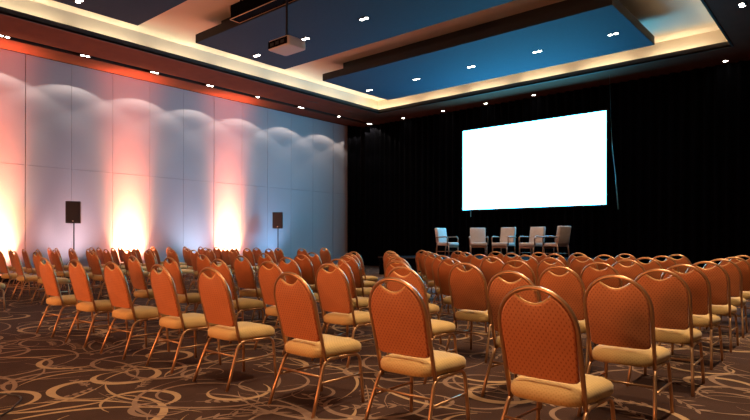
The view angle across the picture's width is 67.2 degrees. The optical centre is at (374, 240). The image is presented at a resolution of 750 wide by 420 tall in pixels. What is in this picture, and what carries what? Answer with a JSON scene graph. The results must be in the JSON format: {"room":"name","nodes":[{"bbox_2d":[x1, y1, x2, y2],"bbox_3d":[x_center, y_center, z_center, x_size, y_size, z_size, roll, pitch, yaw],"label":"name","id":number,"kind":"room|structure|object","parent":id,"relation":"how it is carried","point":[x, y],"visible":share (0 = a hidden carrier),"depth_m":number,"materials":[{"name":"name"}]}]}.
{"room":"event hall","nodes":[
{"label":"event hall","id":0,"kind":"room"},
{"bbox_2d":[0,48,346,274],"bbox_3d":[-8.352,-2.327,17.299,0.254,6.900,23.300,0,0,41],"label":"wall","id":1,"kind":"structure","parent":0,"point":[148,164],"depth_m":18.38,"materials":[{"name":"fabric"}]},
{"bbox_2d":[361,128,364,262],"bbox_3d":[6.399,-2.397,20.098,18.950,7.100,0.200,0,0,41],"label":"wall","id":2,"kind":"structure","parent":0,"point":[362,130],"depth_m":25.97,"materials":[{"name":"black"}]},
{"bbox_2d":[11,37,375,124],"bbox_3d":[-7.465,-5.260,16.540,0.320,0.110,23.300,0,0,41],"label":"trim","id":3,"kind":"structure","parent":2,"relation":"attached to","point":[11,37],"depth_m":17.77,"materials":[{"name":"black"}]},
{"bbox_2d":[0,265,749,419],"bbox_3d":[-1.171,1.135,11.105,19.342,0.006,23.300,0,0,41],"label":"floor","id":4,"kind":"structure","parent":0,"point":[55,379],"depth_m":4.67,"materials":[{"name":"brown carpet"}]},
{"bbox_2d":[0,393,21,416],"bbox_3d":[-2.586,1.127,3.887,0.267,0.012,0.883,0,0,-34],"label":"cable","id":5,"kind":"object","parent":4,"relation":"on","point":[19,396],"visible":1,"depth_m":3.98,"materials":[{"name":"black plastic"}]},
{"bbox_2d":[0,251,30,294],"bbox_3d":[-7.347,0.662,11.450,0.475,0.934,0.539,0,0,40],"label":"banquet chair","id":6,"kind":"object","parent":4,"relation":"on","point":[3,265],"visible":0.72,"depth_m":11.27,"materials":[{"name":"orange fabric"}]},
{"bbox_2d":[7,248,34,285],"bbox_3d":[-8.804,0.659,14.032,0.475,0.934,0.539,0,0,44],"label":"banquet chair","id":7,"kind":"object","parent":4,"relation":"on","point":[10,251],"visible":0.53,"depth_m":13.90,"materials":[{"name":"orange fabric"}]},
{"bbox_2d":[11,251,46,300],"bbox_3d":[-6.608,0.664,10.780,0.475,0.934,0.539,0,0,43],"label":"banquet chair","id":8,"kind":"object","parent":4,"relation":"on","point":[16,260],"visible":0.83,"depth_m":10.63,"materials":[{"name":"orange fabric"}]},
{"bbox_2d":[22,249,43,288],"bbox_3d":[-8.058,0.661,13.399,0.475,0.934,0.539,0,0,43],"label":"banquet chair","id":9,"kind":"object","parent":4,"relation":"on","point":[25,255],"visible":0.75,"depth_m":13.20,"materials":[{"name":"orange fabric"}]},
{"bbox_2d":[31,252,69,304],"bbox_3d":[-5.837,0.665,10.164,0.475,0.934,0.539,0,0,39],"label":"banquet chair","id":10,"kind":"object","parent":4,"relation":"on","point":[36,259],"visible":0.64,"depth_m":10.09,"materials":[{"name":"orange fabric"}]},
{"bbox_2d":[52,250,70,289],"bbox_3d":[-6.661,0.664,12.207,0.475,0.934,0.539,0,0,43],"label":"banquet chair","id":11,"kind":"object","parent":4,"relation":"on","point":[56,258],"visible":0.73,"depth_m":12.02,"materials":[{"name":"orange fabric"}]},
{"bbox_2d":[36,257,94,337],"bbox_3d":[-3.767,0.669,6.877,0.475,0.934,0.539,0,0,39],"label":"banquet chair","id":12,"kind":"object","parent":4,"relation":"on","point":[47,273],"visible":0.87,"depth_m":6.72,"materials":[{"name":"orange fabric"}]},
{"bbox_2d":[66,223,74,264],"bbox_3d":[-8.481,0.320,15.730,0.810,1.594,0.753,0,0,41],"label":"speaker stand","id":13,"kind":"object","parent":4,"relation":"on","point":[73,223],"visible":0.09,"depth_m":15.80,"materials":[{"name":"black metal"}]},
{"bbox_2d":[65,201,80,222],"bbox_3d":[-8.439,-0.782,15.808,0.370,0.610,0.356,0,0,-19],"label":"loudspeaker","id":14,"kind":"object","parent":13,"relation":"on","point":[72,208],"visible":0.99,"depth_m":15.65,"materials":[{"name":"black plastic"}]},
{"bbox_2d":[68,250,101,294],"bbox_3d":[-5.960,0.665,11.616,0.475,0.934,0.539,0,0,44],"label":"banquet chair","id":15,"kind":"object","parent":4,"relation":"on","point":[74,255],"visible":0.49,"depth_m":11.49,"materials":[{"name":"orange fabric"}]},
{"bbox_2d":[65,259,128,347],"bbox_3d":[-3.093,0.671,6.297,0.475,0.934,0.539,0,0,39],"label":"banquet chair","id":16,"kind":"object","parent":4,"relation":"on","point":[79,279],"visible":0.86,"depth_m":6.14,"materials":[{"name":"orange fabric"}]},
{"bbox_2d":[88,251,106,299],"bbox_3d":[-5.250,0.666,10.972,0.475,0.934,0.539,0,0,39],"label":"banquet chair","id":17,"kind":"object","parent":4,"relation":"on","point":[94,261],"visible":0.78,"depth_m":10.78,"materials":[{"name":"orange fabric"}]},
{"bbox_2d":[96,247,118,281],"bbox_3d":[-7.412,0.662,15.649,0.475,0.934,0.539,0,0,40],"label":"banquet chair","id":18,"kind":"object","parent":4,"relation":"on","point":[99,253],"visible":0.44,"depth_m":15.47,"materials":[{"name":"orange fabric"}]},
{"bbox_2d":[102,249,131,288],"bbox_3d":[-5.926,0.665,12.963,0.475,0.934,0.539,0,0,42],"label":"banquet chair","id":19,"kind":"object","parent":4,"relation":"on","point":[107,256],"visible":0.52,"depth_m":12.81,"materials":[{"name":"orange fabric"}]},
{"bbox_2d":[111,248,127,279],"bbox_3d":[-6.736,0.663,15.050,0.475,0.934,0.539,0,0,44],"label":"banquet chair","id":20,"kind":"object","parent":4,"relation":"on","point":[114,253],"visible":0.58,"depth_m":14.86,"materials":[{"name":"orange fabric"}]},
{"bbox_2d":[100,261,169,359],"bbox_3d":[-2.417,0.672,5.699,0.475,0.934,0.539,0,0,39],"label":"banquet chair","id":21,"kind":"object","parent":4,"relation":"on","point":[116,283],"visible":0.94,"depth_m":5.55,"materials":[{"name":"orange fabric"}]},
{"bbox_2d":[122,250,150,292],"bbox_3d":[-5.211,0.666,12.365,0.475,0.934,0.539,0,0,38],"label":"banquet chair","id":22,"kind":"object","parent":4,"relation":"on","point":[125,255],"visible":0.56,"depth_m":12.26,"materials":[{"name":"orange fabric"}]},
{"bbox_2d":[127,255,155,325],"bbox_3d":[-3.091,0.671,7.767,0.475,0.934,0.539,0,0,43],"label":"banquet chair","id":23,"kind":"object","parent":4,"relation":"on","point":[135,269],"visible":0.73,"depth_m":7.58,"materials":[{"name":"orange fabric"}]},
{"bbox_2d":[144,250,160,284],"bbox_3d":[-4.512,0.668,11.792,0.475,0.934,0.539,0,0,40],"label":"banquet chair","id":24,"kind":"object","parent":4,"relation":"on","point":[149,258],"visible":0.53,"depth_m":11.64,"materials":[{"name":"orange fabric"}]},
{"bbox_2d":[161,257,200,333],"bbox_3d":[-2.371,0.672,7.152,0.475,0.934,0.539,0,0,42],"label":"banquet chair","id":25,"kind":"object","parent":4,"relation":"on","point":[173,268],"visible":0.61,"depth_m":6.95,"materials":[{"name":"orange fabric"}]},
{"bbox_2d":[167,249,194,288],"bbox_3d":[-4.535,0.668,13.169,0.475,0.934,0.539,0,0,37],"label":"banquet chair","id":26,"kind":"object","parent":4,"relation":"on","point":[173,254],"visible":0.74,"depth_m":13.02,"materials":[{"name":"orange fabric"}]},
{"bbox_2d":[146,264,221,373],"bbox_3d":[-1.731,0.673,5.131,0.475,0.934,0.539,0,0,43],"label":"banquet chair","id":27,"kind":"object","parent":4,"relation":"on","point":[162,284],"visible":0.94,"depth_m":4.98,"materials":[{"name":"orange fabric"}]},
{"bbox_2d":[184,248,197,284],"bbox_3d":[-4.623,0.668,14.594,0.475,0.934,0.539,0,0,40],"label":"banquet chair","id":28,"kind":"object","parent":4,"relation":"on","point":[186,253],"visible":0.44,"depth_m":14.47,"materials":[{"name":"orange fabric"}]},
{"bbox_2d":[188,250,200,290],"bbox_3d":[-3.793,0.669,12.527,0.475,0.934,0.539,0,0,42],"label":"banquet chair","id":29,"kind":"object","parent":4,"relation":"on","point":[193,256],"visible":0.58,"depth_m":12.43,"materials":[{"name":"orange fabric"}]},
{"bbox_2d":[196,254,237,312],"bbox_3d":[-2.397,0.672,8.545,0.475,0.934,0.539,0,0,42],"label":"banquet chair","id":30,"kind":"object","parent":4,"relation":"on","point":[200,264],"visible":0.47,"depth_m":8.38,"materials":[{"name":"orange fabric"}]},
{"bbox_2d":[206,249,230,270],"bbox_3d":[-3.889,0.669,14.023,0.475,0.934,0.539,0,0,45],"label":"banquet chair","id":31,"kind":"object","parent":4,"relation":"on","point":[211,256],"visible":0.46,"depth_m":13.83,"materials":[{"name":"orange fabric"}]},
{"bbox_2d":[213,247,233,276],"bbox_3d":[-4.694,0.667,17.440,0.475,0.934,0.539,0,0,37],"label":"banquet chair","id":32,"kind":"object","parent":4,"relation":"on","point":[218,253],"visible":0.44,"depth_m":17.25,"materials":[{"name":"orange fabric"}]},
{"bbox_2d":[222,248,235,280],"bbox_3d":[-3.866,0.669,15.353,0.475,0.934,0.539,0,0,43],"label":"banquet chair","id":33,"kind":"object","parent":4,"relation":"on","point":[225,256],"visible":0.42,"depth_m":15.20,"materials":[{"name":"orange fabric"}]},
{"bbox_2d":[193,267,276,391],"bbox_3d":[-1.124,0.675,4.574,0.475,0.934,0.539,0,0,41],"label":"banquet chair","id":34,"kind":"object","parent":4,"relation":"on","point":[214,292],"visible":1,"depth_m":4.43,"materials":[{"name":"orange fabric"}]},
{"bbox_2d":[207,259,263,343],"bbox_3d":[-1.594,0.674,6.517,0.475,0.934,0.539,0,0,42],"label":"banquet chair","id":35,"kind":"object","parent":4,"relation":"on","point":[246,304],"visible":0.6,"depth_m":6.34,"materials":[{"name":"orange fabric"}]},
{"bbox_2d":[228,249,254,279],"bbox_3d":[-3.163,0.671,13.376,0.475,0.934,0.539,0,0,42],"label":"banquet chair","id":36,"kind":"object","parent":4,"relation":"on","point":[232,256],"visible":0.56,"depth_m":13.26,"materials":[{"name":"orange fabric"}]},
{"bbox_2d":[243,248,257,280],"bbox_3d":[-3.155,0.671,14.770,0.475,0.934,0.539,0,0,37],"label":"banquet chair","id":37,"kind":"object","parent":4,"relation":"on","point":[249,255],"visible":0.65,"depth_m":14.56,"materials":[{"name":"orange fabric"}]},
{"bbox_2d":[233,255,277,321],"bbox_3d":[-1.680,0.673,7.934,0.475,0.934,0.539,0,0,41],"label":"banquet chair","id":38,"kind":"object","parent":4,"relation":"on","point":[244,274],"visible":0.75,"depth_m":7.76,"materials":[{"name":"orange fabric"}]},
{"bbox_2d":[252,248,262,272],"bbox_3d":[-3.217,0.670,16.207,0.475,0.934,0.539,0,0,38],"label":"banquet chair","id":39,"kind":"object","parent":4,"relation":"on","point":[256,253],"visible":0.43,"depth_m":16.05,"materials":[{"name":"orange fabric"}]},
{"bbox_2d":[257,253,274,305],"bbox_3d":[-1.637,0.674,9.329,0.475,0.934,0.539,0,0,42],"label":"banquet chair","id":40,"kind":"object","parent":4,"relation":"on","point":[260,260],"visible":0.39,"depth_m":9.13,"materials":[{"name":"orange fabric"}]},
{"bbox_2d":[254,261,290,354],"bbox_3d":[-0.922,0.675,5.920,0.475,0.934,0.539,0,0,40],"label":"banquet chair","id":41,"kind":"object","parent":4,"relation":"on","point":[267,278],"visible":0.53,"depth_m":5.80,"materials":[{"name":"orange fabric"}]},
{"bbox_2d":[274,248,285,263],"bbox_3d":[-2.474,0.672,15.540,0.475,0.934,0.539,0,0,42],"label":"banquet chair","id":42,"kind":"object","parent":4,"relation":"on","point":[279,254],"visible":0.46,"depth_m":15.37,"materials":[{"name":"orange fabric"}]},
{"bbox_2d":[274,257,326,328],"bbox_3d":[-0.950,0.675,7.288,0.475,0.934,0.539,0,0,40],"label":"banquet chair","id":43,"kind":"object","parent":4,"relation":"on","point":[293,267],"visible":0.34,"depth_m":7.11,"materials":[{"name":"orange fabric"}]},
{"bbox_2d":[294,254,317,292],"bbox_3d":[-0.959,0.675,8.723,0.475,0.934,0.539,0,0,39],"label":"banquet chair","id":44,"kind":"object","parent":4,"relation":"on","point":[305,265],"visible":0.47,"depth_m":8.51,"materials":[{"name":"orange fabric"}]},
{"bbox_2d":[306,252,321,279],"bbox_3d":[-0.940,0.675,10.092,0.475,0.934,0.539,0,0,42],"label":"banquet chair","id":45,"kind":"object","parent":4,"relation":"on","point":[316,262],"visible":0.33,"depth_m":9.88,"materials":[{"name":"orange fabric"}]},
{"bbox_2d":[268,272,364,418],"bbox_3d":[-0.400,0.676,3.938,0.475,0.934,0.539,0,0,42],"label":"banquet chair","id":46,"kind":"object","parent":4,"relation":"on","point":[296,306],"visible":1,"depth_m":3.79,"materials":[{"name":"orange fabric"}]},
{"bbox_2d":[320,248,336,268],"bbox_3d":[-1.261,0.674,15.926,0.475,0.934,0.539,0,0,41],"label":"banquet chair","id":47,"kind":"object","parent":4,"relation":"on","point":[325,256],"visible":0.5,"depth_m":15.76,"materials":[{"name":"orange fabric"}]},
{"bbox_2d":[311,263,381,367],"bbox_3d":[-0.262,0.676,5.373,0.475,0.934,0.539,0,0,40],"label":"banquet chair","id":48,"kind":"object","parent":4,"relation":"on","point":[333,288],"visible":0.86,"depth_m":5.21,"materials":[{"name":"orange fabric"}]},
{"bbox_2d":[325,258,368,337],"bbox_3d":[-0.260,0.676,6.720,0.475,0.934,0.539,0,0,43],"label":"banquet chair","id":49,"kind":"object","parent":4,"relation":"on","point":[362,302],"visible":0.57,"depth_m":6.49,"materials":[{"name":"orange fabric"}]},
{"bbox_2d":[337,255,371,310],"bbox_3d":[-0.239,0.676,8.115,0.475,0.934,0.539,0,0,39],"label":"banquet chair","id":50,"kind":"object","parent":4,"relation":"on","point":[361,291],"visible":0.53,"depth_m":7.89,"materials":[{"name":"orange fabric"}]},
{"bbox_2d":[342,253,376,307],"bbox_3d":[-0.259,0.676,9.504,0.475,0.934,0.539,0,0,41],"label":"banquet chair","id":51,"kind":"object","parent":4,"relation":"on","point":[369,284],"visible":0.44,"depth_m":9.33,"materials":[{"name":"orange fabric"}]},
{"bbox_2d":[348,251,377,281],"bbox_3d":[-0.243,0.676,10.870,0.475,0.934,0.539,0,0,42],"label":"banquet chair","id":52,"kind":"object","parent":4,"relation":"on","point":[365,277],"visible":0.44,"depth_m":10.64,"materials":[{"name":"orange fabric"}]},
{"bbox_2d":[383,254,401,271],"bbox_3d":[0.431,0.678,8.870,0.475,0.934,0.539,0,0,40],"label":"banquet chair","id":53,"kind":"object","parent":4,"relation":"on","point":[387,258],"visible":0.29,"depth_m":8.73,"materials":[{"name":"orange fabric"}]},
{"bbox_2d":[386,257,431,318],"bbox_3d":[0.441,0.678,7.491,0.475,0.934,0.539,0,0,39],"label":"banquet chair","id":54,"kind":"object","parent":4,"relation":"on","point":[392,258],"visible":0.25,"depth_m":7.31,"materials":[{"name":"orange fabric"}]},
{"bbox_2d":[384,260,441,344],"bbox_3d":[0.402,0.678,6.142,0.475,0.934,0.539,0,0,43],"label":"banquet chair","id":55,"kind":"object","parent":4,"relation":"on","point":[433,308],"visible":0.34,"depth_m":6.04,"materials":[{"name":"orange fabric"}]},
{"bbox_2d":[364,277,469,419],"bbox_3d":[0.260,0.677,3.417,0.475,0.934,0.539,0,0,39],"label":"banquet chair","id":56,"kind":"object","parent":4,"relation":"on","point":[400,324],"visible":1,"depth_m":3.27,"materials":[{"name":"orange fabric"}]},
{"bbox_2d":[382,266,458,383],"bbox_3d":[0.391,0.678,4.808,0.475,0.934,0.539,0,0,42],"label":"banquet chair","id":57,"kind":"object","parent":4,"relation":"on","point":[443,328],"visible":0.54,"depth_m":4.65,"materials":[{"name":"orange fabric"}]},
{"bbox_2d":[415,250,430,293],"bbox_3d":[1.182,0.679,12.403,0.475,0.934,0.539,0,0,40],"label":"banquet chair","id":58,"kind":"object","parent":4,"relation":"on","point":[418,254],"visible":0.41,"depth_m":12.33,"materials":[{"name":"orange fabric"}]},
{"bbox_2d":[419,251,449,300],"bbox_3d":[1.157,0.679,11.026,0.475,0.934,0.539,0,0,39],"label":"banquet chair","id":59,"kind":"object","parent":4,"relation":"on","point":[422,256],"visible":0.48,"depth_m":10.94,"materials":[{"name":"orange fabric"}]},
{"bbox_2d":[424,253,446,308],"bbox_3d":[1.139,0.679,9.658,0.475,0.934,0.539,0,0,41],"label":"banquet chair","id":60,"kind":"object","parent":4,"relation":"on","point":[428,260],"visible":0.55,"depth_m":9.58,"materials":[{"name":"orange fabric"}]},
{"bbox_2d":[432,255,457,312],"bbox_3d":[1.128,0.679,8.281,0.475,0.934,0.539,0,0,41],"label":"banquet chair","id":61,"kind":"object","parent":4,"relation":"on","point":[436,261],"visible":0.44,"depth_m":8.22,"materials":[{"name":"orange fabric"}]},
{"bbox_2d":[437,258,486,336],"bbox_3d":[1.066,0.679,6.969,0.475,0.934,0.539,0,0,40],"label":"banquet chair","id":62,"kind":"object","parent":4,"relation":"on","point":[443,270],"visible":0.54,"depth_m":6.89,"materials":[{"name":"orange fabric"}]},
{"bbox_2d":[457,252,472,270],"bbox_3d":[1.814,0.680,10.462,0.475,0.934,0.539,0,0,42],"label":"banquet chair","id":63,"kind":"object","parent":4,"relation":"on","point":[461,258],"visible":0.3,"depth_m":10.30,"materials":[{"name":"orange fabric"}]},
{"bbox_2d":[445,262,497,362],"bbox_3d":[1.020,0.679,5.584,0.475,0.934,0.539,0,0,40],"label":"banquet chair","id":64,"kind":"object","parent":4,"relation":"on","point":[468,289],"visible":0.79,"depth_m":5.43,"materials":[{"name":"orange fabric"}]},
{"bbox_2d":[470,254,490,269],"bbox_3d":[1.816,0.680,9.076,0.475,0.934,0.539,0,0,42],"label":"banquet chair","id":65,"kind":"object","parent":4,"relation":"on","point":[474,261],"visible":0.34,"depth_m":8.93,"materials":[{"name":"orange fabric"}]},
{"bbox_2d":[477,256,503,322],"bbox_3d":[1.740,0.680,7.778,0.475,0.934,0.539,0,0,43],"label":"banquet chair","id":66,"kind":"object","parent":4,"relation":"on","point":[489,269],"visible":0.37,"depth_m":7.63,"materials":[{"name":"orange fabric"}]},
{"bbox_2d":[378,255,614,276],"bbox_3d":[3.983,0.846,17.915,6.950,0.595,3.854,0,0,41],"label":"stage platform","id":67,"kind":"object","parent":4,"relation":"on","point":[410,259],"visible":0.13,"depth_m":18.00,"materials":[{"name":"black"}]},
{"bbox_2d":[435,228,458,255],"bbox_3d":[2.453,0.060,19.342,0.632,0.967,0.656,0,0,-45],"label":"armchair","id":68,"kind":"object","parent":67,"relation":"on","point":[440,233],"visible":0.94,"depth_m":19.32,"materials":[{"name":"beige fabric"}]},
{"bbox_2d":[469,228,488,255],"bbox_3d":[3.420,0.061,18.687,0.632,0.967,0.656,0,0,6],"label":"armchair","id":69,"kind":"object","parent":67,"relation":"on","point":[477,238],"visible":0.96,"depth_m":18.84,"materials":[{"name":"beige fabric"}]},
{"bbox_2d":[491,227,515,255],"bbox_3d":[4.144,0.063,18.074,0.632,0.967,0.656,0,0,43],"label":"armchair","id":70,"kind":"object","parent":67,"relation":"on","point":[507,237],"visible":0.9,"depth_m":18.08,"materials":[{"name":"beige fabric"}]},
{"bbox_2d":[518,227,545,255],"bbox_3d":[4.843,0.064,17.339,0.656,0.967,0.632,0,0,-36],"label":"armchair","id":71,"kind":"object","parent":67,"relation":"on","point":[536,233],"visible":0.9,"depth_m":17.34,"materials":[{"name":"beige fabric"}]},
{"bbox_2d":[542,226,570,257],"bbox_3d":[5.372,0.065,16.673,0.632,0.967,0.656,0,0,-34],"label":"armchair","id":72,"kind":"object","parent":67,"relation":"on","point":[562,237],"visible":0.94,"depth_m":16.47,"materials":[{"name":"beige fabric"}]},
{"bbox_2d":[501,253,518,266],"bbox_3d":[2.500,0.682,9.874,0.475,0.934,0.539,0,0,40],"label":"banquet chair","id":73,"kind":"object","parent":4,"relation":"on","point":[505,258],"visible":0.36,"depth_m":9.71,"materials":[{"name":"orange fabric"}]},
{"bbox_2d":[481,271,541,409],"bbox_3d":[1.116,0.679,4.144,0.475,0.934,0.539,0,0,43],"label":"banquet chair","id":74,"kind":"object","parent":4,"relation":"on","point":[498,288],"visible":0.44,"depth_m":4.05,"materials":[{"name":"orange fabric"}]},
{"bbox_2d":[497,260,535,335],"bbox_3d":[1.708,0.680,6.416,0.475,0.934,0.539,0,0,39],"label":"banquet chair","id":75,"kind":"object","parent":4,"relation":"on","point":[525,269],"visible":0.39,"depth_m":6.22,"materials":[{"name":"orange fabric"}]},
{"bbox_2d":[514,255,538,285],"bbox_3d":[2.401,0.682,8.554,0.475,0.934,0.539,0,0,41],"label":"banquet chair","id":76,"kind":"object","parent":4,"relation":"on","point":[532,262],"visible":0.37,"depth_m":8.33,"materials":[{"name":"orange fabric"}]},
{"bbox_2d":[462,109,608,257],"bbox_3d":[5.363,-1.517,19.702,5.410,5.335,0.072,0,0,41],"label":"projection screen","id":77,"kind":"object","parent":4,"relation":"on","point":[561,161],"visible":0.86,"depth_m":19.44,"materials":[{"name":"white fabric"}]},
{"bbox_2d":[536,257,567,280],"bbox_3d":[2.366,0.682,7.235,0.475,0.934,0.539,0,0,43],"label":"banquet chair","id":78,"kind":"object","parent":4,"relation":"on","point":[542,265],"visible":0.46,"depth_m":7.05,"materials":[{"name":"orange fabric"}]},
{"bbox_2d":[497,285,615,419],"bbox_3d":[0.914,0.679,2.847,0.475,0.934,0.539,0,0,43],"label":"banquet chair","id":79,"kind":"object","parent":4,"relation":"on","point":[541,342],"visible":1,"depth_m":2.69,"materials":[{"name":"orange fabric"}]},
{"bbox_2d":[545,254,567,267],"bbox_3d":[3.085,0.683,9.380,0.475,0.934,0.539,0,0,40],"label":"banquet chair","id":80,"kind":"object","parent":4,"relation":"on","point":[562,259],"visible":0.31,"depth_m":9.15,"materials":[{"name":"orange fabric"}]},
{"bbox_2d":[538,266,604,373],"bbox_3d":[1.724,0.680,4.961,0.475,0.934,0.539,0,0,42],"label":"banquet chair","id":81,"kind":"object","parent":4,"relation":"on","point":[569,286],"visible":0.51,"depth_m":4.75,"materials":[{"name":"orange fabric"}]},
{"bbox_2d":[567,253,587,267],"bbox_3d":[3.758,0.684,10.193,0.475,0.934,0.539,0,0,39],"label":"banquet chair","id":82,"kind":"object","parent":4,"relation":"on","point":[572,256],"visible":0.23,"depth_m":10.01,"materials":[{"name":"orange fabric"}]},
{"bbox_2d":[569,256,598,276],"bbox_3d":[3.046,0.683,8.041,0.475,0.934,0.539,0,0,40],"label":"banquet chair","id":83,"kind":"object","parent":4,"relation":"on","point":[577,266],"visible":0.35,"depth_m":7.89,"materials":[{"name":"orange fabric"}]},
{"bbox_2d":[580,262,622,345],"bbox_3d":[2.401,0.682,5.817,0.475,0.934,0.539,0,0,42],"label":"banquet chair","id":84,"kind":"object","parent":4,"relation":"on","point":[588,274],"visible":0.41,"depth_m":5.63,"materials":[{"name":"orange fabric"}]},
{"bbox_2d":[593,255,616,269],"bbox_3d":[3.672,0.684,8.825,0.475,0.934,0.539,0,0,41],"label":"banquet chair","id":85,"kind":"object","parent":4,"relation":"on","point":[611,260],"visible":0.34,"depth_m":8.65,"materials":[{"name":"orange fabric"}]},
{"bbox_2d":[577,275,673,419],"bbox_3d":[1.650,0.680,3.691,0.475,0.934,0.539,0,0,40],"label":"banquet chair","id":86,"kind":"object","parent":4,"relation":"on","point":[621,321],"visible":0.98,"depth_m":3.54,"materials":[{"name":"orange fabric"}]},
{"bbox_2d":[615,253,635,265],"bbox_3d":[4.360,0.686,9.667,0.475,0.934,0.539,0,0,40],"label":"banquet chair","id":87,"kind":"object","parent":4,"relation":"on","point":[618,257],"visible":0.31,"depth_m":9.48,"materials":[{"name":"orange fabric"}]},
{"bbox_2d":[612,259,645,285],"bbox_3d":[3.047,0.683,6.653,0.475,0.934,0.539,0,0,40],"label":"banquet chair","id":88,"kind":"object","parent":4,"relation":"on","point":[636,269],"visible":0.31,"depth_m":6.46,"materials":[{"name":"orange fabric"}]},
{"bbox_2d":[631,257,662,279],"bbox_3d":[3.666,0.684,7.474,0.475,0.934,0.539,0,0,43],"label":"banquet chair","id":89,"kind":"object","parent":4,"relation":"on","point":[654,264],"visible":0.25,"depth_m":7.25,"materials":[{"name":"orange fabric"}]},
{"bbox_2d":[649,255,678,271],"bbox_3d":[4.300,0.685,8.318,0.475,0.934,0.539,0,0,41],"label":"banquet chair","id":90,"kind":"object","parent":4,"relation":"on","point":[670,262],"visible":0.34,"depth_m":8.09,"materials":[{"name":"orange fabric"}]},
{"bbox_2d":[626,269,704,396],"bbox_3d":[2.309,0.681,4.464,0.475,0.934,0.539,0,0,39],"label":"banquet chair","id":91,"kind":"object","parent":4,"relation":"on","point":[671,297],"visible":0.64,"depth_m":4.27,"materials":[{"name":"orange fabric"}]},
{"bbox_2d":[664,254,691,272],"bbox_3d":[4.943,0.687,9.137,0.475,0.934,0.539,0,0,39],"label":"banquet chair","id":92,"kind":"object","parent":4,"relation":"on","point":[684,260],"visible":0.29,"depth_m":8.91,"materials":[{"name":"orange fabric"}]},
{"bbox_2d":[658,264,723,369],"bbox_3d":[2.970,0.683,5.314,0.475,0.934,0.539,0,0,43],"label":"banquet chair","id":93,"kind":"object","parent":4,"relation":"on","point":[697,281],"visible":0.62,"depth_m":5.10,"materials":[{"name":"orange fabric"}]},
{"bbox_2d":[681,261,738,352],"bbox_3d":[3.633,0.684,6.104,0.475,0.934,0.539,0,0,41],"label":"banquet chair","id":94,"kind":"object","parent":4,"relation":"on","point":[719,279],"visible":0.66,"depth_m":5.89,"materials":[{"name":"orange fabric"}]},
{"bbox_2d":[699,259,747,337],"bbox_3d":[4.300,0.685,6.951,0.475,0.934,0.539,0,0,39],"label":"banquet chair","id":95,"kind":"object","parent":4,"relation":"on","point":[734,272],"visible":0.54,"depth_m":6.72,"materials":[{"name":"orange fabric"}]},
{"bbox_2d":[718,257,749,320],"bbox_3d":[4.964,0.687,7.745,0.475,0.934,0.539,0,0,39],"label":"banquet chair","id":96,"kind":"object","parent":4,"relation":"on","point":[744,266],"visible":0.42,"depth_m":7.52,"materials":[{"name":"orange fabric"}]},
{"bbox_3d":[-3.709,0.340,21.268,0.810,1.574,0.753,0,0,41],"label":"speaker stand","id":97,"kind":"object","parent":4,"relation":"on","visible":0},
{"bbox_2d":[272,212,282,228],"bbox_3d":[-3.670,-0.752,21.345,0.370,0.610,0.356,0,0,-2],"label":"loudspeaker","id":98,"kind":"object","parent":97,"relation":"on","point":[277,216],"visible":1,"depth_m":21.17,"materials":[{"name":"black plastic"}]},
{"bbox_2d":[0,0,749,128],"bbox_3d":[-1.264,-5.843,11.197,18.950,0.120,23.700,0,0,41],"label":"ceiling","id":99,"kind":"structure","parent":0,"point":[666,20],"depth_m":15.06,"materials":[{"name":"beige paint"}]},
{"bbox_2d":[53,0,186,25],"bbox_3d":[-3.302,-5.492,9.521,9.150,0.590,3.100,0,0,41],"label":"raft","id":100,"kind":"object","parent":99,"relation":"hanging from","point":[135,12],"visible":1,"depth_m":12.60,"materials":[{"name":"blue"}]},
{"bbox_2d":[230,0,294,22],"bbox_3d":[-0.573,-5.499,11.076,7.345,0.564,0.284,0,0,41],"label":"housing","id":101,"kind":"object","parent":99,"relation":"hanging from","point":[241,11],"visible":1,"depth_m":12.94,"materials":[{"name":"brown metal"}]},
{"bbox_2d":[268,0,305,55],"bbox_3d":[-1.751,-4.798,11.343,0.638,1.968,0.561,0,0,41],"label":"ceiling projector","id":102,"kind":"object","parent":99,"relation":"hanging from","point":[286,45],"visible":1,"depth_m":11.21,"materials":[{"name":"beige plastic"}]},
{"bbox_2d":[347,125,360,255],"bbox_3d":[-0.973,-2.002,25.364,0.675,6.240,0.193,0,0,-34],"label":"stage curtain","id":103,"kind":"object","parent":99,"relation":"hanging from","point":[353,132],"visible":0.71,"depth_m":25.35,"materials":[{"name":"black fabric"}]},
{"bbox_2d":[196,0,513,69],"bbox_3d":[-0.277,-5.486,13.032,9.150,0.590,3.030,0,0,41],"label":"ceiling panel","id":104,"kind":"object","parent":99,"relation":"hanging from","point":[334,27],"visible":0.91,"depth_m":13.68,"materials":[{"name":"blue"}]},
{"bbox_2d":[0,0,726,109],"bbox_3d":[-1.554,-5.488,11.512,13.200,0.590,20.400,0,0,41],"label":"cove","id":105,"kind":"object","parent":99,"relation":"attached to","point":[25,6],"visible":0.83,"depth_m":17.20,"materials":[{"name":"beige paint"}]},
{"bbox_2d":[0,0,733,113],"bbox_3d":[-1.554,-5.212,11.512,12.300,0.162,19.500,0,0,41],"label":"trim","id":106,"kind":"structure","parent":99,"relation":"attached to","point":[676,54],"depth_m":16.72,"materials":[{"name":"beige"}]},
{"bbox_2d":[323,0,654,99],"bbox_3d":[2.850,-5.479,16.661,9.150,0.590,3.350,0,0,41],"label":"ceiling panel","id":107,"kind":"object","parent":99,"relation":"hanging from","point":[566,31],"visible":1,"depth_m":15.48,"materials":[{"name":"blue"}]},
{"bbox_2d":[364,60,749,267],"bbox_3d":[6.280,-1.987,19.654,17.750,6.240,0.194,0,0,41],"label":"stage curtain","id":108,"kind":"object","parent":99,"relation":"hanging from","point":[680,141],"visible":0.59,"depth_m":18.16,"materials":[{"name":"black fabric"}]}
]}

